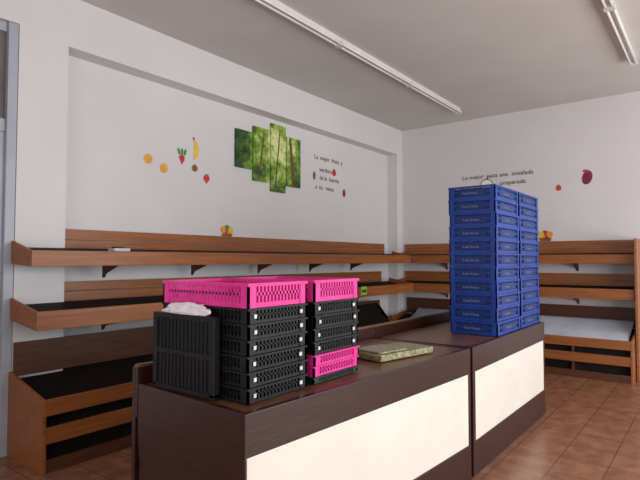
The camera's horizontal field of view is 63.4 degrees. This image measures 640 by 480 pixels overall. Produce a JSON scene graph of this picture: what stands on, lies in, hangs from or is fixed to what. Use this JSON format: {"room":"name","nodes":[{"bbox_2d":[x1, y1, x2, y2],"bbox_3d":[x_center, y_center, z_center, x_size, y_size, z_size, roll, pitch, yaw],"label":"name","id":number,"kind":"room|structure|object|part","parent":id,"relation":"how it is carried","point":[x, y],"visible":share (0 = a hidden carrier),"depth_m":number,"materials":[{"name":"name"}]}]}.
{"room":"food shop","nodes":[
{"label":"food shop","id":0,"kind":"room"},
{"bbox_2d":[11,0,402,377],"bbox_3d":[-0.624,-0.124,6.662,0.390,3.760,6.284,-2,-3,37],"label":"wall","id":1,"kind":"structure","parent":0,"point":[100,91],"depth_m":5.31,"materials":[{"name":"paint"}]},
{"bbox_2d":[0,20,18,457],"bbox_3d":[-2.743,-0.042,3.658,0.100,3.365,1.047,-2,-3,37],"label":"door","id":2,"kind":"structure","parent":1,"relation":"in","point":[9,32],"depth_m":4.02,"materials":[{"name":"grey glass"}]},
{"bbox_2d":[0,0,19,23],"bbox_3d":[-3.680,-1.961,2.747,0.390,0.390,3.756,-2,-3,37],"label":"wall","id":3,"kind":"structure","parent":1,"relation":"in","point":[9,9],"depth_m":4.06,"materials":[{"name":"white paint"}]},
{"bbox_2d":[144,154,151,163],"bbox_3d":[-1.734,-0.820,5.227,0.005,0.100,0.100,-2,-3,37],"label":"sticker","id":4,"kind":"object","parent":1,"relation":"attached to","point":[147,157],"visible":1,"depth_m":5.23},
{"bbox_2d":[160,164,167,172],"bbox_3d":[-1.619,-0.744,5.374,0.005,0.096,0.096,-2,-3,37],"label":"sticker","id":5,"kind":"object","parent":1,"relation":"attached to","point":[163,167],"visible":1,"depth_m":5.37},
{"bbox_2d":[177,148,186,163],"bbox_3d":[-1.482,-0.896,5.560,0.004,0.178,0.119,-2,-3,37],"label":"sticker","id":6,"kind":"object","parent":1,"relation":"attached to","point":[181,157],"visible":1,"depth_m":5.56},
{"bbox_2d":[192,164,197,171],"bbox_3d":[-1.377,-0.791,5.693,0.004,0.081,0.080,-2,-3,37],"label":"sticker","id":7,"kind":"object","parent":1,"relation":"attached to","point":[194,167],"visible":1,"depth_m":5.69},
{"bbox_2d":[193,137,198,159],"bbox_3d":[-1.368,-1.002,5.713,0.004,0.254,0.089,-2,-3,37],"label":"sticker","id":8,"kind":"object","parent":1,"relation":"attached to","point":[196,147],"visible":1,"depth_m":5.71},
{"bbox_2d":[203,174,209,183],"bbox_3d":[-1.276,-0.686,5.821,0.004,0.109,0.085,-2,-3,37],"label":"sticker","id":9,"kind":"object","parent":1,"relation":"attached to","point":[206,177],"visible":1,"depth_m":5.82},
{"bbox_2d":[220,225,232,236],"bbox_3d":[-1.085,-0.111,6.047,0.006,0.135,0.200,-2,-3,37],"label":"sticker","id":10,"kind":"object","parent":1,"relation":"attached to","point":[227,231],"visible":1,"depth_m":6.04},
{"bbox_2d":[234,123,300,192],"bbox_3d":[-0.643,-1.066,6.640,0.028,0.880,1.200,-2,-3,37],"label":"print","id":11,"kind":"object","parent":1,"relation":"attached to","point":[273,158],"visible":1,"depth_m":6.65},
{"bbox_3d":[-0.927,-1.100,6.273,0.027,0.460,0.270,-2,-3,37],"label":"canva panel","id":12,"kind":"part","parent":11,"relation":"part of","materials":[{"name":"green fabric"}]},
{"bbox_2d":[315,156,341,165],"bbox_3d":[0.134,-1.178,7.678,0.002,0.087,0.691,-2,-3,37],"label":"lettering","id":13,"kind":"object","parent":1,"relation":"attached to","point":[325,159],"depth_m":7.63,"materials":[{"name":"grey paint"}]},
{"bbox_2d":[320,177,338,182],"bbox_3d":[0.141,-0.898,7.676,0.002,0.066,0.479,-2,-3,37],"label":"lettering","id":14,"kind":"object","parent":1,"relation":"attached to","point":[330,180],"depth_m":7.69,"materials":[{"name":"grey paint"}]},
{"bbox_2d":[0,373,639,479],"bbox_3d":[1.209,1.664,2.943,7.740,0.100,10.240,-2,-3,37],"label":"floor","id":15,"kind":"structure","parent":0,"point":[589,429],"depth_m":4.10,"materials":[{"name":"tile"}]},
{"bbox_2d":[7,229,413,475],"bbox_3d":[-0.431,0.854,6.220,0.769,1.770,5.930,-2,-3,37],"label":"wall shelf unit","id":16,"kind":"object","parent":15,"relation":"on","point":[81,412],"visible":0.54,"depth_m":4.33,"materials":[{"name":"brown wood"}]},
{"bbox_2d":[108,247,129,250],"bbox_3d":[-1.755,0.079,4.530,0.100,0.040,0.150,-2,-3,37],"label":"notepad","id":17,"kind":"object","parent":16,"relation":"on","point":[112,248],"visible":0.86,"depth_m":4.49,"materials":[{"name":"white paper"}]},
{"bbox_2d":[361,286,366,294],"bbox_3d":[0.609,0.701,7.162,0.011,0.110,0.140,-2,-3,37],"label":"price sign","id":18,"kind":"object","parent":16,"relation":"attached to","point":[363,289],"visible":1,"depth_m":7.16,"materials":[{"name":"green"}]},
{"bbox_2d":[131,325,373,479],"bbox_3d":[-0.256,1.139,3.336,0.052,0.980,2.035,-2,-3,41],"label":"ledge","id":19,"kind":"object","parent":15,"relation":"on","point":[142,372],"visible":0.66,"depth_m":2.58,"materials":[{"name":"laminate"}]},
{"bbox_2d":[138,337,471,479],"bbox_3d":[0.069,1.173,3.053,0.800,0.890,2.035,-2,-3,41],"label":"counter","id":20,"kind":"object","parent":15,"relation":"on","point":[408,418],"depth_m":2.50,"materials":[{"name":"laminate"}]},
{"bbox_2d":[153,311,219,400],"bbox_3d":[-0.624,0.521,2.389,0.440,0.358,0.036,-2,-3,37],"label":"plastic crate","id":21,"kind":"object","parent":20,"relation":"on","point":[186,348],"visible":1,"depth_m":2.36,"materials":[{"name":"black plastic"}]},
{"bbox_2d":[161,302,210,315],"bbox_3d":[-0.617,0.312,2.385,0.362,0.057,0.052,-2,-3,37],"label":"plastic bag","id":22,"kind":"object","parent":21,"relation":"on","point":[186,308],"visible":1,"depth_m":2.35,"materials":[{"name":"white plastic"}]},
{"bbox_2d":[162,278,307,404],"bbox_3d":[-0.418,0.452,2.517,0.606,0.508,0.403,-2,-3,37],"label":"plastic crates","id":23,"kind":"object","parent":20,"relation":"on","point":[263,345],"visible":0.73,"depth_m":2.30,"materials":[{"name":"black plastic"}]},
{"bbox_2d":[232,276,359,384],"bbox_3d":[-0.143,0.465,2.868,0.607,0.508,0.402,-2,-3,37],"label":"plastic crates","id":24,"kind":"object","parent":20,"relation":"on","point":[333,316],"visible":0.5,"depth_m":2.67,"materials":[{"name":"black plastic"}]},
{"bbox_2d":[349,342,432,361],"bbox_3d":[0.463,0.711,3.338,0.521,0.052,0.263,2,-3,-41],"label":"pack","id":25,"kind":"object","parent":20,"relation":"on","point":[379,352],"visible":0.84,"depth_m":3.23},
{"bbox_2d":[373,310,449,336],"bbox_3d":[0.977,1.197,4.845,0.052,0.980,1.875,-2,-3,37],"label":"ledge","id":26,"kind":"object","parent":15,"relation":"on","point":[393,327],"visible":0.31,"depth_m":4.58,"materials":[{"name":"laminate"}]},
{"bbox_2d":[378,321,545,476],"bbox_3d":[1.318,1.232,4.582,0.800,0.890,1.875,-2,-3,37],"label":"countertop","id":27,"kind":"structure","parent":15,"relation":"on","point":[507,371],"depth_m":4.13,"materials":[{"name":"laminate"}]},
{"bbox_2d":[448,184,520,336],"bbox_3d":[1.436,0.172,4.500,0.411,1.219,0.618,-2,-3,37],"label":"plastic crates","id":28,"kind":"object","parent":27,"relation":"on","point":[485,291],"visible":1,"depth_m":4.28,"materials":[{"name":"blue plastic"}]},
{"bbox_2d":[498,192,539,327],"bbox_3d":[1.819,0.191,4.997,0.410,1.219,0.619,-2,-3,37],"label":"plastic crates","id":29,"kind":"object","parent":27,"relation":"on","point":[528,205],"visible":0.43,"depth_m":4.86,"materials":[{"name":"blue plastic"}]},
{"bbox_2d":[391,238,639,383],"bbox_3d":[2.645,0.908,7.607,3.500,1.770,0.735,-2,-3,37],"label":"wall shelf unit","id":30,"kind":"object","parent":15,"relation":"on","point":[589,342],"visible":0.55,"depth_m":6.96,"materials":[{"name":"brown wood"}]},
{"bbox_2d":[81,0,639,130],"bbox_3d":[1.209,-2.193,3.091,7.740,0.100,10.240,-2,-3,37],"label":"ceiling","id":31,"kind":"structure","parent":0,"point":[486,58],"depth_m":5.54,"materials":[{"name":"paint"}]},
{"bbox_2d":[255,0,342,47],"bbox_3d":[-0.263,-2.042,4.700,0.090,0.078,1.532,-2,-3,37],"label":"light","id":32,"kind":"object","parent":31,"relation":"attached to","point":[278,5],"visible":1,"depth_m":4.80,"materials":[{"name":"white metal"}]},
{"bbox_2d":[337,39,413,86],"bbox_3d":[0.673,-1.995,5.918,0.090,0.078,1.532,-2,-3,37],"label":"light","id":33,"kind":"object","parent":31,"relation":"attached to","point":[408,82],"visible":0.88,"depth_m":5.83,"materials":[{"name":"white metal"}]},
{"bbox_2d":[408,80,461,113],"bbox_3d":[1.609,-1.948,7.137,0.090,0.078,1.532,-2,-3,37],"label":"light","id":34,"kind":"object","parent":31,"relation":"attached to","point":[443,101],"visible":0.86,"depth_m":7.08,"materials":[{"name":"white metal"}]},
{"bbox_2d":[600,0,614,10],"bbox_3d":[2.030,-2.074,3.878,0.090,0.078,1.627,-2,-3,37],"label":"light","id":35,"kind":"object","parent":31,"relation":"attached to","point":[607,4],"visible":1,"depth_m":4.47,"materials":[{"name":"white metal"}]},
{"bbox_2d":[604,1,637,65],"bbox_3d":[3.024,-2.024,5.173,0.090,0.078,1.627,-2,-3,37],"label":"light","id":36,"kind":"object","parent":31,"relation":"attached to","point":[613,16],"visible":0.84,"depth_m":5.09,"materials":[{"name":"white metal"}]},
{"bbox_2d":[402,91,639,328],"bbox_3d":[4.265,-0.112,6.997,7.740,3.760,0.200,-2,-3,37],"label":"wall","id":37,"kind":"structure","parent":0,"point":[600,136],"depth_m":7.58,"materials":[{"name":"paint"}]},
{"bbox_2d":[480,177,492,186],"bbox_3d":[2.623,-0.887,8.156,0.200,0.220,0.006,-2,-3,37],"label":"sticker","id":38,"kind":"object","parent":37,"relation":"attached to","point":[486,181],"visible":0.55,"depth_m":8.16,"materials":[{"name":"grey"}]},
{"bbox_2d":[465,170,532,179],"bbox_3d":[2.748,-1.003,8.066,1.101,0.087,0.002,-2,-3,37],"label":"lettering","id":39,"kind":"object","parent":37,"relation":"attached to","point":[477,177],"depth_m":8.07,"materials":[{"name":"grey paint"}]},
{"bbox_2d":[500,179,525,185],"bbox_3d":[2.945,-0.878,7.910,0.379,0.087,0.002,-2,-3,37],"label":"lettering","id":40,"kind":"object","parent":37,"relation":"attached to","point":[522,180],"depth_m":7.91,"materials":[{"name":"grey paint"}]},
{"bbox_2d":[538,230,552,240],"bbox_3d":[3.305,-0.063,7.601,0.210,0.160,0.006,-2,-3,37],"label":"sticker","id":41,"kind":"object","parent":37,"relation":"attached to","point":[545,235],"visible":0.97,"depth_m":7.60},
{"bbox_2d":[582,169,592,183],"bbox_3d":[3.758,-0.890,7.286,0.135,0.212,0.004,-2,-3,37],"label":"sticker","id":42,"kind":"object","parent":37,"relation":"attached to","point":[587,176],"visible":1,"depth_m":7.29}
]}

